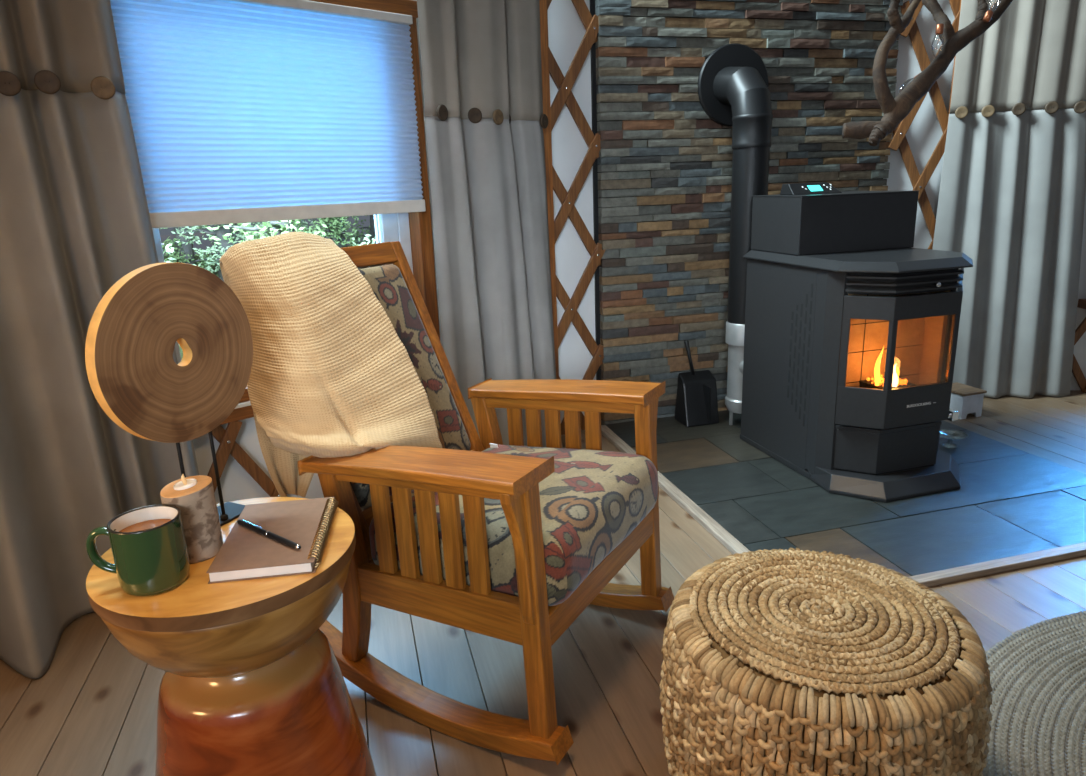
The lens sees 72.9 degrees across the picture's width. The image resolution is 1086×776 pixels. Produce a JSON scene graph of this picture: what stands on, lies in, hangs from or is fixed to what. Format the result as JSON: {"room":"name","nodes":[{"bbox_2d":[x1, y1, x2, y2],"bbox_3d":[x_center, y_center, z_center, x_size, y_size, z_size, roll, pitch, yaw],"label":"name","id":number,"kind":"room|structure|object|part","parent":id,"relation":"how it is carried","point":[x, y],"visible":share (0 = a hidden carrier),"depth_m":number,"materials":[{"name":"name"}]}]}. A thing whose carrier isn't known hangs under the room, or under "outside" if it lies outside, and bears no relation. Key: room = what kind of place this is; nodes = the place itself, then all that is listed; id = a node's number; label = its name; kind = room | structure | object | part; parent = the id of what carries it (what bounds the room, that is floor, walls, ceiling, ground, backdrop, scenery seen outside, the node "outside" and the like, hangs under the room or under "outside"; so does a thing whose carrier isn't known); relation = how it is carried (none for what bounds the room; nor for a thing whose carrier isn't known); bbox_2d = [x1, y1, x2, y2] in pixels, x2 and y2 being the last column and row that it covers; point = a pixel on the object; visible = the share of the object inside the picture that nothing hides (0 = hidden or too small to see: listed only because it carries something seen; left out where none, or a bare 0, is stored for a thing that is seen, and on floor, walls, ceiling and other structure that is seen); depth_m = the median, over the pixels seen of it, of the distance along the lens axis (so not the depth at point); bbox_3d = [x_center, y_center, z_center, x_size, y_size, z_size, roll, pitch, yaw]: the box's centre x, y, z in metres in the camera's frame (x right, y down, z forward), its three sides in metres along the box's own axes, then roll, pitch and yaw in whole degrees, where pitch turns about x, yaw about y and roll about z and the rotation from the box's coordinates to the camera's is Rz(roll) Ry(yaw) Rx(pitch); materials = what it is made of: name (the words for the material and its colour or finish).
{"room":"traditional dwelling","nodes":[
{"label":"traditional dwelling","id":0,"kind":"room"},
{"bbox_2d":[193,0,441,503],"bbox_3d":[-1.343,-0.605,2.112,3.680,2.500,0.043,-16,21,-41],"label":"wall","id":1,"kind":"structure","parent":0,"point":[236,483],"depth_m":2.58,"materials":[{"name":"white fabric"}]},
{"bbox_2d":[0,0,198,678],"bbox_3d":[-1.485,-0.299,1.671,1.216,2.144,0.318,-16,21,-41],"label":"linen curtain","id":2,"kind":"object","parent":1,"relation":"hanging from","point":[75,220],"visible":0.74,"depth_m":1.97,"materials":[{"name":"grey fabric"}]},
{"bbox_2d":[207,421,279,496],"bbox_3d":[-0.801,0.259,2.757,1.183,0.471,0.037,-16,21,-41],"label":"lattice","id":3,"kind":"object","parent":1,"relation":"attached to","point":[228,446],"visible":0.09,"depth_m":2.48,"materials":[{"name":"brown wood"}]},
{"bbox_2d":[152,0,439,424],"bbox_3d":[-0.866,-0.631,2.529,1.170,1.388,0.130,-16,21,-41],"label":"window","id":4,"kind":"structure","parent":1,"relation":"in","point":[413,230],"depth_m":2.83,"materials":[{"name":"wood"}]},
{"bbox_3d":[-0.833,-0.013,2.697,1.140,0.013,0.110,-16,21,-41],"label":"sill","id":5,"kind":"part","parent":4,"relation":"part of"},
{"bbox_2d":[110,0,425,228],"bbox_3d":[-0.829,-0.902,2.404,1.000,0.682,0.038,-16,21,-41],"label":"blind","id":6,"kind":"object","parent":4,"relation":"attached to","point":[241,111],"visible":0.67,"depth_m":2.35,"materials":[{"name":"fabric"}]},
{"bbox_3d":[-0.817,-0.594,2.485,0.996,0.045,0.028,-16,21,-41],"label":"rail","id":7,"kind":"part","parent":6,"relation":"part of","materials":[{"name":"white plastic"}]},
{"bbox_3d":[-0.894,-0.662,2.555,0.965,1.226,0.045,-16,21,-41],"label":"sash","id":8,"kind":"part","parent":4,"relation":"part of","materials":[{"name":"plastic"}]},
{"bbox_3d":[-0.870,-0.632,2.533,1.170,1.388,0.120,-16,21,-41],"label":"trim","id":9,"kind":"part","parent":4,"relation":"part of","materials":[{"name":"brown wood"}]},
{"bbox_3d":[-0.868,-0.664,2.532,1.075,1.325,0.112,-16,21,-41],"label":"frame","id":10,"kind":"part","parent":4,"relation":"part of","materials":[{"name":"wood"}]},
{"bbox_2d":[417,0,555,446],"bbox_3d":[-0.180,-0.716,2.997,0.664,2.144,0.160,-16,21,-41],"label":"linen curtain","id":11,"kind":"object","parent":1,"relation":"hanging from","point":[485,120],"visible":0.81,"depth_m":2.93,"materials":[{"name":"grey fabric"}]},
{"bbox_2d":[0,390,1085,775],"bbox_3d":[0.712,0.681,1.990,10.200,0.060,6.200,-6,16,-14],"label":"floor","id":12,"kind":"structure","parent":0,"point":[93,711],"depth_m":1.87,"materials":[{"name":"brown wood"}]},
{"bbox_2d":[86,497,375,775],"bbox_3d":[-0.541,0.563,1.368,0.431,0.590,0.431,-6,16,-14],"label":"side table","id":13,"kind":"object","parent":12,"relation":"on","point":[251,684],"visible":0.82,"depth_m":1.22,"materials":[{"name":"brown wood"}]},
{"bbox_2d":[86,504,189,595],"bbox_3d":[-0.636,0.256,1.173,0.133,0.112,0.104,5,17,23],"label":"coffee mug","id":14,"kind":"object","parent":13,"relation":"on","point":[148,544],"visible":1,"depth_m":1.14,"materials":[{"name":"green ceramic"}]},
{"bbox_3d":[-0.692,0.257,1.158,0.047,0.082,0.017,-4,16,-6],"label":"handle","id":15,"kind":"part","parent":14,"relation":"part of","materials":[{"name":"green ceramic"}]},
{"bbox_2d":[85,262,252,525],"bbox_3d":[-0.648,0.026,1.298,0.079,0.490,0.307,5,17,25],"label":"ornament","id":16,"kind":"object","parent":13,"relation":"on","point":[133,374],"visible":0.95,"depth_m":1.24,"materials":[{"name":"brown wood"}]},
{"bbox_3d":[-0.636,0.124,1.290,0.014,0.296,0.014,-6,16,-14],"label":"rod","id":17,"kind":"part","parent":16,"relation":"part of","materials":[{"name":"black metal"}]},
{"bbox_3d":[-0.607,0.106,1.349,0.014,0.296,0.014,-6,16,-14],"label":"rod","id":18,"kind":"part","parent":16,"relation":"part of","materials":[{"name":"black metal"}]},
{"bbox_3d":[-0.638,0.256,1.375,0.072,0.005,0.185,5,17,25],"label":"plate","id":19,"kind":"part","parent":16,"relation":"part of","materials":[{"name":"black metal"}]},
{"bbox_2d":[160,474,222,563],"bbox_3d":[-0.600,0.214,1.253,0.083,0.146,0.083,-6,16,-14],"label":"candle holder","id":20,"kind":"object","parent":13,"relation":"on","point":[194,496],"visible":0.86,"depth_m":1.23,"materials":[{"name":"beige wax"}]},
{"bbox_2d":[206,497,337,583],"bbox_3d":[-0.466,0.259,1.301,0.174,0.025,0.262,-4,16,-7],"label":"spiral notebook","id":21,"kind":"object","parent":13,"relation":"on","point":[245,554],"visible":0.99,"depth_m":1.25,"materials":[{"name":"paper"}]},
{"bbox_2d":[237,519,300,549],"bbox_3d":[-0.477,0.253,1.276,0.185,0.011,0.012,9,19,36],"label":"ballpoint pen","id":22,"kind":"object","parent":21,"relation":"on","point":[244,523],"visible":1,"depth_m":1.27,"materials":[{"name":"black plastic"}]},
{"bbox_2d":[297,241,673,764],"bbox_3d":[-0.186,0.180,1.858,0.850,1.039,0.764,7,18,29],"label":"rocking chair","id":23,"kind":"object","parent":12,"relation":"on","point":[513,542],"visible":0.77,"depth_m":1.63,"materials":[{"name":"brown wood"}]},
{"bbox_2d":[219,232,441,496],"bbox_3d":[-0.507,-0.049,1.736,0.419,0.617,0.357,8,18,33],"label":"throw blanket","id":24,"kind":"object","parent":23,"relation":"on","point":[332,376],"visible":0.88,"depth_m":1.67,"materials":[{"name":"beige fabric"}]},
{"bbox_3d":[-0.460,0.403,1.724,0.098,0.522,0.044,7,18,29],"label":"leg","id":25,"kind":"part","parent":23,"relation":"part of","materials":[{"name":"brown wood"}]},
{"bbox_3d":[-0.553,-0.332,1.923,0.044,0.062,0.472,7,18,29],"label":"rail","id":26,"kind":"part","parent":23,"relation":"part of","materials":[{"name":"brown wood"}]},
{"bbox_2d":[350,264,470,508],"bbox_3d":[-0.434,-0.029,1.943,0.272,0.547,0.448,7,18,29],"label":"cushion","id":27,"kind":"object","parent":23,"relation":"on","point":[390,284],"depth_m":2.04,"materials":[{"name":"fabric"}]},
{"bbox_3d":[-0.316,0.264,1.960,0.039,0.053,0.472,7,18,29],"label":"rail","id":28,"kind":"part","parent":23,"relation":"part of","materials":[{"name":"brown wood"}]},
{"bbox_3d":[-0.256,0.163,1.526,0.557,0.082,0.151,7,18,29],"label":"armrest","id":29,"kind":"part","parent":23,"relation":"part of","materials":[{"name":"brown wood"}]},
{"bbox_3d":[-0.236,0.461,1.605,0.494,0.114,0.030,7,18,29],"label":"rail","id":30,"kind":"part","parent":23,"relation":"part of","materials":[{"name":"brown wood"}]},
{"bbox_3d":[-0.160,0.252,2.228,0.098,0.522,0.044,7,18,29],"label":"leg","id":31,"kind":"part","parent":23,"relation":"part of","materials":[{"name":"brown wood"}]},
{"bbox_2d":[369,445,657,605],"bbox_3d":[-0.056,0.301,1.817,0.535,0.207,0.566,7,18,29],"label":"seat cushion","id":32,"kind":"object","parent":23,"relation":"on","point":[597,505],"depth_m":1.64,"materials":[{"name":"fabric"}]},
{"bbox_3d":[-0.017,0.450,1.474,0.067,0.568,0.044,7,18,29],"label":"leg","id":33,"kind":"part","parent":23,"relation":"part of","materials":[{"name":"brown wood"}]},
{"bbox_3d":[0.048,0.010,2.036,0.557,0.082,0.151,7,18,29],"label":"armrest","id":34,"kind":"part","parent":23,"relation":"part of","materials":[{"name":"brown wood"}]},
{"bbox_3d":[0.144,0.425,1.734,0.024,0.074,0.570,7,18,29],"label":"rail","id":35,"kind":"part","parent":23,"relation":"part of","materials":[{"name":"brown wood"}]},
{"bbox_3d":[0.283,0.299,1.978,0.067,0.568,0.044,7,18,29],"label":"leg","id":36,"kind":"part","parent":23,"relation":"part of","materials":[{"name":"brown wood"}]},
{"bbox_2d":[659,548,991,775],"bbox_3d":[0.511,0.600,1.395,0.572,0.427,0.572,8,18,31],"label":"pouf","id":37,"kind":"object","parent":12,"relation":"on","point":[792,661],"visible":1,"depth_m":1.21,"materials":[{"name":"beige wicker"}]},
{"bbox_2d":[601,410,1085,586],"bbox_3d":[1.249,0.326,3.042,1.580,0.022,1.713,-6,16,-14],"label":"hearth pad","id":38,"kind":"object","parent":12,"relation":"on","point":[1013,508],"visible":0.52,"depth_m":2.63,"materials":[{"name":"tile"}]},
{"bbox_2d":[674,340,718,426],"bbox_3d":[0.762,-0.028,3.598,0.193,0.397,0.166,-6,16,-14],"label":"dustpan","id":39,"kind":"object","parent":38,"relation":"on","point":[696,398],"visible":1,"depth_m":3.59,"materials":[{"name":"black plastic"}]},
{"bbox_3d":[0.724,-0.146,3.623,0.058,0.179,0.021,2,16,15],"label":"handle","id":40,"kind":"part","parent":39,"relation":"part of","materials":[{"name":"black plastic"}]},
{"bbox_2d":[698,43,772,424],"bbox_3d":[0.945,-0.684,3.419,0.356,1.744,0.358,-6,16,-14],"label":"pipe","id":41,"kind":"object","parent":38,"relation":"on","point":[733,90],"visible":0.75,"depth_m":3.29,"materials":[{"name":"black metal"}]},
{"bbox_3d":[0.879,-1.392,3.381,0.356,0.356,0.024,-6,16,-14],"label":"wall plate","id":42,"kind":"part","parent":41,"relation":"part of","materials":[{"name":"black metal"}]},
{"bbox_2d":[740,182,972,501],"bbox_3d":[1.281,-0.245,2.947,0.618,1.126,0.812,-7,16,-15],"label":"stove","id":43,"kind":"object","parent":38,"relation":"on","point":[851,332],"visible":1,"depth_m":2.80,"materials":[{"name":"metal"}]},
{"bbox_3d":[1.096,-0.815,3.002,0.228,0.044,0.098,-7,16,-15],"label":"control panel","id":44,"kind":"part","parent":43,"relation":"part of","materials":[{"name":"black plastic"}]},
{"bbox_3d":[1.192,-0.797,3.016,0.547,0.004,0.342,-7,16,-15],"label":"hopper lid","id":45,"kind":"part","parent":43,"relation":"part of","materials":[{"name":"metal"}]},
{"bbox_3d":[1.254,-0.518,2.894,0.594,0.034,0.760,-7,16,-15],"label":"plate","id":46,"kind":"part","parent":43,"relation":"part of","materials":[{"name":"metal"}]},
{"bbox_2d":[859,379,883,388],"bbox_3d":[1.315,0.035,2.812,0.150,0.115,0.135,-7,16,-15],"label":"pot","id":47,"kind":"object","parent":43,"relation":"on","point":[869,383],"depth_m":2.80,"materials":[{"name":"black metal"}]},
{"bbox_3d":[1.343,0.209,2.876,0.466,0.225,0.220,-7,16,-15],"label":"casing","id":48,"kind":"part","parent":43,"relation":"part of","materials":[{"name":"black metal"}]},
{"bbox_3d":[1.345,0.205,2.868,0.486,0.160,0.212,-7,16,-15],"label":"ash drawer","id":49,"kind":"part","parent":43,"relation":"part of","materials":[{"name":"metal"}]},
{"bbox_3d":[1.352,-0.113,2.711,0.524,0.482,0.128,-7,16,-16],"label":"door","id":50,"kind":"part","parent":43,"relation":"part of","materials":[{"name":"metal"}]},
{"bbox_3d":[1.321,-0.406,2.701,0.482,0.080,0.228,-7,16,-15],"label":"casing","id":51,"kind":"part","parent":43,"relation":"part of","materials":[{"name":"black metal"}]},
{"bbox_3d":[1.327,-0.320,2.716,0.474,0.010,0.203,-7,16,-15],"label":"baffle plate","id":52,"kind":"part","parent":43,"relation":"part of","materials":[{"name":"black metal"}]},
{"bbox_3d":[1.367,-0.131,2.650,0.249,0.253,0.003,-7,16,-16],"label":"glass pane","id":53,"kind":"part","parent":43,"relation":"part of","materials":[{"name":"clear glass"}]},
{"bbox_2d":[939,429,967,447],"bbox_3d":[1.770,0.225,3.195,0.132,0.056,0.132,-6,16,-14],"label":"glass dish","id":54,"kind":"object","parent":38,"relation":"on","point":[943,433],"visible":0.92,"depth_m":3.20,"materials":[{"name":"clear glass"}]},
{"bbox_2d":[950,382,986,418],"bbox_3d":[2.078,0.064,3.670,0.141,0.132,0.178,-7,16,-17],"label":"step stool","id":55,"kind":"object","parent":12,"relation":"on","point":[965,399],"visible":0.73,"depth_m":3.60,"materials":[{"name":"white wood"}]},
{"bbox_3d":[2.076,0.006,3.654,0.141,0.012,0.178,-7,16,-17],"label":"lid","id":56,"kind":"part","parent":55,"relation":"part of","materials":[{"name":"brown wood"}]},
{"bbox_2d":[983,610,1085,775],"bbox_3d":[1.672,0.843,1.130,1.860,0.015,1.864,-10,17,-26],"label":"braided rug","id":57,"kind":"object","parent":12,"relation":"on","point":[1038,671],"visible":0.79,"depth_m":1.68,"materials":[{"name":"fabric"}]},
{"bbox_2d":[547,0,595,421],"bbox_3d":[0.008,-0.992,3.324,0.600,2.500,0.040,-9,17,-22],"label":"wall","id":58,"kind":"structure","parent":0,"point":[566,30],"depth_m":3.36,"materials":[{"name":"white fabric"}]},
{"bbox_2d":[539,0,605,434],"bbox_3d":[0.128,-0.989,3.296,0.338,2.523,0.052,-8,17,-22],"label":"lattice","id":59,"kind":"object","parent":58,"relation":"attached to","point":[564,85],"visible":0.67,"depth_m":3.31,"materials":[{"name":"brown wood"}]},
{"bbox_3d":[0.015,-0.969,3.238,0.046,2.500,0.029,-8,17,-22],"label":"post","id":60,"kind":"part","parent":59,"relation":"part of","materials":[{"name":"wood"}]},
{"bbox_2d":[590,0,885,424],"bbox_3d":[0.992,-1.105,3.597,1.590,2.500,0.060,-6,16,-14],"label":"wall","id":61,"kind":"structure","parent":0,"point":[594,103],"depth_m":3.46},
{"bbox_2d":[595,0,902,424],"bbox_3d":[1.002,-1.069,3.546,1.541,2.456,0.068,-6,16,-14],"label":"cladding","id":62,"kind":"object","parent":61,"relation":"attached to","point":[661,287],"depth_m":3.48,"materials":[{"name":"stone"}]},
{"bbox_2d":[842,0,1012,145],"bbox_3d":[0.919,-1.070,1.767,0.415,0.930,0.216,-6,16,-14],"label":"branch","id":63,"kind":"object","parent":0,"point":[895,110],"visible":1,"depth_m":1.78,"materials":[{"name":"brown wood"}]},
{"bbox_3d":[0.912,-0.755,1.838,0.054,0.027,0.027,-37,21,-4],"label":"bulb","id":64,"kind":"part","parent":63,"relation":"part of","materials":[{"name":"clear glass"}]},
{"bbox_3d":[0.959,-0.831,1.787,0.027,0.054,0.027,-3,15,-15],"label":"bulb","id":65,"kind":"part","parent":63,"relation":"part of","materials":[{"name":"clear glass"}]},
{"bbox_2d":[935,24,943,34],"bbox_3d":[0.959,-0.868,1.777,0.017,0.023,0.017,-3,15,-15],"label":"socket","id":66,"kind":"object","parent":63,"relation":"attached to","point":[939,27],"depth_m":1.77,"materials":[{"name":"orange metal"}]},
{"bbox_2d":[983,10,992,21],"bbox_3d":[1.067,-0.891,1.762,0.017,0.023,0.017,18,9,-19],"label":"socket","id":67,"kind":"object","parent":63,"relation":"attached to","point":[988,16],"depth_m":1.76,"materials":[{"name":"orange metal"}]},
{"bbox_3d":[1.080,-0.925,1.756,0.027,0.054,0.027,18,9,-19],"label":"bulb","id":68,"kind":"part","parent":63,"relation":"part of","materials":[{"name":"clear glass"}]},
{"bbox_2d":[883,0,1085,389],"bbox_3d":[3.327,-1.203,3.633,3.220,2.500,0.041,-1,16,5],"label":"wall","id":69,"kind":"structure","parent":0,"point":[924,133],"depth_m":3.73,"materials":[{"name":"white fabric"}]},
{"bbox_2d":[888,0,960,249],"bbox_3d":[1.897,-1.166,3.693,0.320,2.517,0.052,-1,16,5],"label":"lattice","id":70,"kind":"object","parent":69,"relation":"attached to","point":[899,140],"visible":0.16,"depth_m":3.66,"materials":[{"name":"brown wood"}]},
{"bbox_3d":[2.023,-1.164,3.671,0.026,2.500,0.029,-1,16,5],"label":"post","id":71,"kind":"part","parent":70,"relation":"part of","materials":[{"name":"brown wood"}]},
{"bbox_2d":[932,0,1085,397],"bbox_3d":[2.361,-0.986,3.627,0.787,2.144,0.076,-1,16,5],"label":"linen curtain","id":72,"kind":"object","parent":69,"relation":"hanging from","point":[1012,192],"visible":0.88,"depth_m":3.65,"materials":[{"name":"grey fabric"}]},
{"bbox_2d":[1072,317,1085,391],"bbox_3d":[3.317,-0.197,3.841,1.336,0.471,0.052,-1,16,5],"label":"lattice","id":73,"kind":"object","parent":69,"relation":"attached to","point":[1077,372],"visible":0.23,"depth_m":3.92,"materials":[{"name":"brown wood"}]},
{"bbox_2d":[1077,299,1085,308],"bbox_3d":[3.438,-1.093,3.623,1.300,1.375,0.130,-1,16,5],"label":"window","id":74,"kind":"structure","parent":69,"relation":"in","point":[1081,302],"depth_m":3.84,"materials":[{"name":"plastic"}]},
{"label":"outside","id":75,"kind":"structure","parent":0,"visible":0},
{"bbox_2d":[164,254,217,359],"bbox_3d":[-0.639,-2.482,15.887,25.000,0.100,20.800,-6,16,-14],"label":"ground","id":76,"kind":"structure","parent":75,"point":[196,257],"depth_m":19.58,"materials":[{"name":"green plant"}]},
{"bbox_2d":[160,228,175,261],"bbox_3d":[-3.377,-1.610,5.291,1.243,4.093,1.304,-6,16,-14],"label":"tree","id":77,"kind":"object","parent":76,"relation":"on","point":[167,248],"visible":0.02,"depth_m":5.53,"materials":[{"name":"green plant"}]},
{"bbox_2d":[162,225,217,275],"bbox_3d":[-5.615,-2.974,11.161,1.327,3.744,1.270,-6,16,-14],"label":"tree","id":78,"kind":"object","parent":76,"relation":"on","point":[184,253],"visible":0.06,"depth_m":11.28,"materials":[{"name":"green plant"}]},
{"bbox_2d":[171,222,266,280],"bbox_3d":[-4.148,-2.495,9.332,1.286,3.694,1.332,-6,16,-14],"label":"tree","id":79,"kind":"object","parent":76,"relation":"on","point":[220,249],"visible":0.09,"depth_m":9.32,"materials":[{"name":"green plant"}]},
{"bbox_2d":[205,219,327,244],"bbox_3d":[-2.333,-1.552,6.361,1.260,3.335,1.270,-6,16,-14],"label":"tree","id":80,"kind":"object","parent":76,"relation":"on","point":[273,228],"visible":0.06,"depth_m":6.17,"materials":[{"name":"green plant"}]},
{"bbox_2d":[292,219,315,233],"bbox_3d":[-4.335,-3.337,12.010,1.312,3.897,1.237,-6,16,-14],"label":"tree","id":81,"kind":"object","parent":76,"relation":"on","point":[303,223],"visible":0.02,"depth_m":12.40,"materials":[{"name":"green plant"}]},
{"bbox_2d":[304,216,364,247],"bbox_3d":[-2.975,-2.654,10.233,1.370,3.436,1.358,-6,16,-14],"label":"tree","id":82,"kind":"object","parent":76,"relation":"on","point":[336,226],"visible":0.11,"depth_m":10.12,"materials":[{"name":"green plant"}]},
{"bbox_2d":[345,215,375,244],"bbox_3d":[-3.079,-3.779,12.869,1.342,4.198,1.266,-6,16,-14],"label":"tree","id":83,"kind":"object","parent":76,"relation":"on","point":[371,227],"visible":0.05,"depth_m":13.22,"materials":[{"name":"green plant"}]},
{"bbox_2d":[352,234,375,245],"bbox_3d":[-1.239,-2.144,7.132,1.366,3.983,1.232,-6,16,-14],"label":"tree","id":84,"kind":"object","parent":76,"relation":"on","point":[366,238],"visible":0.02,"depth_m":7.30,"materials":[{"name":"green plant"}]}
]}

